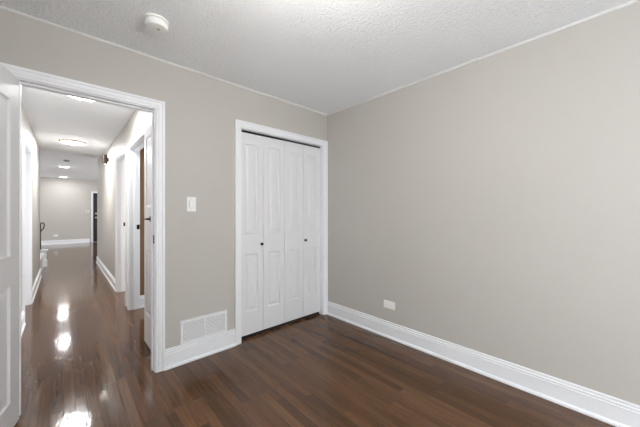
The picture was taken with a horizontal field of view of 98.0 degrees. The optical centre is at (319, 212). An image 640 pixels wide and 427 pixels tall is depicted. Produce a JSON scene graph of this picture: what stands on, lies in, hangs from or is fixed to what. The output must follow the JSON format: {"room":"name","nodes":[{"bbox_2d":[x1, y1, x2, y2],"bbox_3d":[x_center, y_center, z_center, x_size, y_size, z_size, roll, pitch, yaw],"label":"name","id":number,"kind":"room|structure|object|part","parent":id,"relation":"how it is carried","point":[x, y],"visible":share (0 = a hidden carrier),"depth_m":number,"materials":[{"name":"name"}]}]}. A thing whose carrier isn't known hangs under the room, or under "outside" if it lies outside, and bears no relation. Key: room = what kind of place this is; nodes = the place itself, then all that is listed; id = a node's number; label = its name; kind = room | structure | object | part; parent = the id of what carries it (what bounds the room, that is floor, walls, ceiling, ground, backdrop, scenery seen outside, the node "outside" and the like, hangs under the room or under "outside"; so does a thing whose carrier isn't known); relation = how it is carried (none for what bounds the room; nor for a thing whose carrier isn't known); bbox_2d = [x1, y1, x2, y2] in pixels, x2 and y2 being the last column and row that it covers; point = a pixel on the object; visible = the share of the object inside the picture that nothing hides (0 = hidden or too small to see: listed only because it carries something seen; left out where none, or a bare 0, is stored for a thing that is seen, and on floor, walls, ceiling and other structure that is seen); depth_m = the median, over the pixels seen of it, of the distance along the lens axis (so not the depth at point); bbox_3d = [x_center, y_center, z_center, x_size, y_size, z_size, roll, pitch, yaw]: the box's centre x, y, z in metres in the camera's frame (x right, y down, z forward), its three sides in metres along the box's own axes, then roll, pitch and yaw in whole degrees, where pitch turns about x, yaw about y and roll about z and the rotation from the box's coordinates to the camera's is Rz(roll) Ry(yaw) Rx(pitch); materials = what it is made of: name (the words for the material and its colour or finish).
{"room":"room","nodes":[
{"label":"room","id":0,"kind":"room"},
{"bbox_2d":[21,101,39,312],"bbox_3d":[-3.775,-0.050,3.516,0.110,2.600,5.113,0,0,-43],"label":"wall","id":1,"kind":"structure","parent":0,"point":[26,129],"depth_m":4.37,"materials":[{"name":"beige paint"}]},
{"bbox_2d":[22,134,31,321],"bbox_3d":[-3.670,0.189,3.417,0.130,2.123,0.976,0,0,-43],"label":"door frame","id":2,"kind":"structure","parent":1,"relation":"attached to","point":[26,147],"depth_m":3.73,"materials":[{"name":"white paint"}]},
{"bbox_2d":[21,268,41,336],"bbox_3d":[-3.732,1.171,3.570,0.026,0.157,5.091,0,0,-43],"label":"baseboard","id":3,"kind":"structure","parent":1,"relation":"attached to","point":[39,276],"depth_m":4.10,"materials":[{"name":"white paint"}]},
{"bbox_2d":[40,253,43,272],"bbox_3d":[-5.921,1.087,5.843,0.132,0.325,1.220,0,0,-43],"label":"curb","id":4,"kind":"object","parent":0,"point":[41,254],"visible":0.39,"depth_m":5.79,"materials":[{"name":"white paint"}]},
{"bbox_2d":[40,177,96,241],"bbox_3d":[-9.839,-0.050,11.400,11.000,2.600,0.100,0,0,-43],"label":"wall","id":5,"kind":"structure","parent":0,"point":[64,202],"depth_m":11.06,"materials":[{"name":"beige paint"}]},
{"bbox_2d":[41,239,89,244],"bbox_3d":[-9.943,1.171,11.218,9.600,0.157,0.026,0,0,-43],"label":"baseboard","id":6,"kind":"structure","parent":5,"relation":"attached to","point":[51,242],"depth_m":11.04,"materials":[{"name":"white paint"}]},
{"bbox_2d":[91,191,96,241],"bbox_3d":[-9.154,0.189,11.947,1.054,2.122,0.024,0,0,-43],"label":"door frame","id":7,"kind":"structure","parent":5,"relation":"attached to","point":[92,192],"depth_m":11.62,"materials":[{"name":"white paint"}]},
{"bbox_2d":[93,193,96,241],"bbox_3d":[-9.131,0.215,11.923,0.910,2.030,0.086,0,0,-43],"label":"door","id":8,"kind":"structure","parent":5,"relation":"in","point":[94,194],"depth_m":11.65,"materials":[{"name":"black paint"}]},
{"bbox_2d":[40,149,97,179],"bbox_3d":[-7.313,-1.400,8.662,11.000,0.100,7.550,0,0,-43],"label":"ceiling","id":9,"kind":"structure","parent":0,"point":[82,166],"depth_m":8.02,"materials":[{"name":"paint"}]},
{"bbox_2d":[97,110,150,277],"bbox_3d":[-3.397,-0.050,4.680,0.110,2.600,6.313,0,0,-43],"label":"wall","id":10,"kind":"structure","parent":0,"point":[138,119],"depth_m":5.11,"materials":[{"name":"beige paint"}]},
{"bbox_2d":[96,256,114,290],"bbox_3d":[-3.455,1.171,4.642,0.026,0.157,6.291,0,0,-43],"label":"baseboard","id":11,"kind":"structure","parent":10,"relation":"attached to","point":[107,274],"depth_m":5.31,"materials":[{"name":"white paint"}]},
{"bbox_2d":[103,155,108,163],"bbox_3d":[-3.984,-0.978,5.169,0.089,0.165,0.068,0,0,-43],"label":"wall lamp","id":12,"kind":"object","parent":10,"relation":"attached to","point":[105,159],"visible":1,"depth_m":5.14,"materials":[{"name":"brown metal"}]},
{"bbox_3d":[-3.991,-0.978,5.162,0.068,0.165,0.068,0,0,-43],"label":"lamp shade","id":13,"kind":"part","parent":12,"relation":"part of","materials":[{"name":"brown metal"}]},
{"bbox_2d":[115,147,126,305],"bbox_3d":[-2.857,0.189,4.079,0.130,2.123,0.946,0,0,-43],"label":"door frame","id":14,"kind":"structure","parent":10,"relation":"attached to","point":[121,158],"depth_m":4.36,"materials":[{"name":"white paint"}]},
{"bbox_2d":[127,125,145,309],"bbox_3d":[-2.063,0.189,3.219,0.130,2.123,1.106,0,0,-43],"label":"door frame","id":15,"kind":"structure","parent":10,"relation":"attached to","point":[136,144],"depth_m":3.57,"materials":[{"name":"white paint"}]},
{"bbox_2d":[144,121,150,349],"bbox_3d":[-1.542,0.205,2.503,0.059,2.050,0.450,0,0,-43],"label":"door","id":16,"kind":"structure","parent":10,"relation":"in","point":[147,129],"depth_m":2.59,"materials":[{"name":"white paint"}]},
{"bbox_2d":[140,148,143,295],"bbox_3d":[-1.084,-0.004,4.148,2.568,2.507,1.133,0,0,-43],"label":"wall","id":17,"kind":"structure","parent":0,"point":[142,149],"depth_m":3.67,"materials":[{"name":"paint"}]},
{"bbox_2d":[140,295,143,307],"bbox_3d":[-1.449,1.171,4.469,2.468,0.157,0.026,0,0,-43],"label":"baseboard","id":18,"kind":"structure","parent":17,"relation":"attached to","point":[141,296],"depth_m":3.65,"materials":[{"name":"white paint"}]},
{"bbox_2d":[0,9,326,348],"bbox_3d":[-1.040,0.021,2.479,3.154,2.457,0.120,0,0,-43],"label":"wall","id":19,"kind":"structure","parent":0,"point":[201,111],"depth_m":2.33,"materials":[{"name":"beige paint"}]},
{"bbox_2d":[0,63,18,426],"bbox_3d":[-1.623,0.224,1.377,0.115,2.032,0.710,0,0,-30],"label":"door","id":20,"kind":"structure","parent":19,"relation":"in","point":[9,84],"depth_m":1.56,"materials":[{"name":"white paint"}]},
{"bbox_2d":[0,62,164,415],"bbox_3d":[-1.597,0.189,1.965,0.863,2.123,0.160,0,0,-43],"label":"door frame","id":21,"kind":"structure","parent":19,"relation":"attached to","point":[30,78],"depth_m":2.17,"materials":[{"name":"white paint"}]},
{"bbox_2d":[0,5,326,115],"bbox_3d":[-0.996,-1.200,2.431,2.954,0.014,0.010,0,0,-43],"label":"trim","id":22,"kind":"structure","parent":19,"relation":"attached to","point":[1,7],"depth_m":2.08,"materials":[{"name":"paint"}]},
{"bbox_2d":[187,197,195,210],"bbox_3d":[-1.086,-0.068,2.347,0.074,0.122,0.012,0,0,-43],"label":"light switch","id":23,"kind":"object","parent":19,"relation":"attached to","point":[191,201],"visible":1,"depth_m":2.35,"materials":[{"name":"white plastic"}]},
{"bbox_2d":[165,329,235,370],"bbox_3d":[-1.435,1.171,2.015,1.744,0.157,0.026,0,0,-43],"label":"baseboard","id":24,"kind":"structure","parent":19,"relation":"attached to","point":[178,355],"depth_m":2.38,"materials":[{"name":"white paint"}]},
{"bbox_2d":[180,310,226,344],"bbox_3d":[-1.003,0.995,2.422,0.397,0.195,0.013,0,0,-43],"label":"air vent","id":25,"kind":"object","parent":19,"relation":"in","point":[197,328],"visible":1,"depth_m":2.41,"materials":[{"name":"white metal"}]},
{"bbox_2d":[241,132,283,336],"bbox_3d":[-0.588,0.215,2.878,0.531,2.002,0.063,0,0,-43],"label":"door","id":26,"kind":"structure","parent":19,"relation":"in","point":[262,158],"depth_m":2.87,"materials":[{"name":"white paint"}]},
{"bbox_2d":[235,119,327,345],"bbox_3d":[-0.394,0.189,3.062,1.206,2.123,0.140,0,0,-43],"label":"door frame","id":27,"kind":"structure","parent":19,"relation":"attached to","point":[240,126],"depth_m":2.98,"materials":[{"name":"white paint"}]},
{"bbox_2d":[284,141,319,322],"bbox_3d":[-0.195,0.215,3.240,0.531,2.002,0.063,0,0,-43],"label":"door","id":28,"kind":"structure","parent":19,"relation":"in","point":[301,162],"depth_m":3.21,"materials":[{"name":"white paint"}]},
{"bbox_2d":[14,242,615,426],"bbox_3d":[-3.905,1.280,4.969,11.000,0.060,17.600,0,0,-43],"label":"floor","id":29,"kind":"structure","parent":0,"point":[86,357],"depth_m":2.04,"materials":[{"name":"brown wood"}]},
{"bbox_2d":[40,222,47,266],"bbox_3d":[-6.365,0.740,6.400,0.150,1.021,0.150,0,0,-43],"label":"stair railing","id":30,"kind":"object","parent":29,"relation":"on","point":[44,251],"visible":0.78,"depth_m":6.37,"materials":[{"name":"white paint"}]},
{"bbox_3d":[-6.365,1.070,6.400,0.124,0.360,0.124,0,0,-43],"label":"post","id":31,"kind":"part","parent":30,"relation":"part of","materials":[{"name":"white paint"}]},
{"bbox_2d":[0,0,632,155],"bbox_3d":[-1.139,-1.332,2.384,3.429,0.250,10.050,0,0,-43],"label":"ceiling","id":32,"kind":"structure","parent":0,"point":[324,56],"depth_m":1.94,"materials":[{"name":"white paint"}]},
{"bbox_2d":[59,139,86,145],"bbox_3d":[-4.239,-1.192,4.770,0.360,0.030,0.360,0,0,-43],"label":"recessed light","id":33,"kind":"object","parent":32,"relation":"in","point":[65,141],"visible":1,"depth_m":4.71,"materials":[{"name":"beige"}]},
{"bbox_2d":[60,141,84,144],"bbox_3d":[-4.239,-1.190,4.770,0.318,0.026,0.318,0,0,-43],"label":"diffuser","id":34,"kind":"object","parent":33,"relation":"attached to","point":[65,142],"depth_m":4.73,"materials":[{"name":"white"}]},
{"bbox_2d":[66,95,95,101],"bbox_3d":[-2.414,-1.192,2.823,0.340,0.030,0.340,0,0,-43],"label":"recessed light","id":35,"kind":"object","parent":32,"relation":"in","point":[66,95],"visible":0.15,"depth_m":2.91,"materials":[{"name":"white plastic"}]},
{"bbox_2d":[144,13,168,33],"bbox_3d":[-1.028,-1.178,1.748,0.134,0.057,0.134,0,0,-43],"label":"smoke detector","id":36,"kind":"object","parent":32,"relation":"attached to","point":[157,24],"visible":1,"depth_m":1.72,"materials":[{"name":"white plastic"}]},
{"bbox_2d":[327,1,639,405],"bbox_3d":[1.807,0.021,1.645,0.100,2.457,4.967,0,0,-43],"label":"wall","id":37,"kind":"structure","parent":0,"point":[494,200],"depth_m":2.02,"materials":[{"name":"beige paint"}]},
{"bbox_2d":[384,300,394,309],"bbox_3d":[0.690,0.924,2.776,0.009,0.076,0.128,0,0,-43],"label":"wall outlet","id":38,"kind":"object","parent":37,"relation":"attached to","point":[387,304],"visible":1,"depth_m":2.77,"materials":[{"name":"white plastic"}]},
{"bbox_2d":[327,301,639,426],"bbox_3d":[1.734,1.171,1.631,0.026,0.157,4.846,0,0,-43],"label":"baseboard","id":39,"kind":"structure","parent":37,"relation":"attached to","point":[608,409],"depth_m":2.02,"materials":[{"name":"white paint"}]},
{"bbox_2d":[327,0,639,115],"bbox_3d":[1.733,-1.200,1.645,0.010,0.014,4.867,0,0,-43],"label":"trim","id":40,"kind":"structure","parent":37,"relation":"attached to","point":[633,1],"depth_m":2.02,"materials":[{"name":"paint"}]}
]}

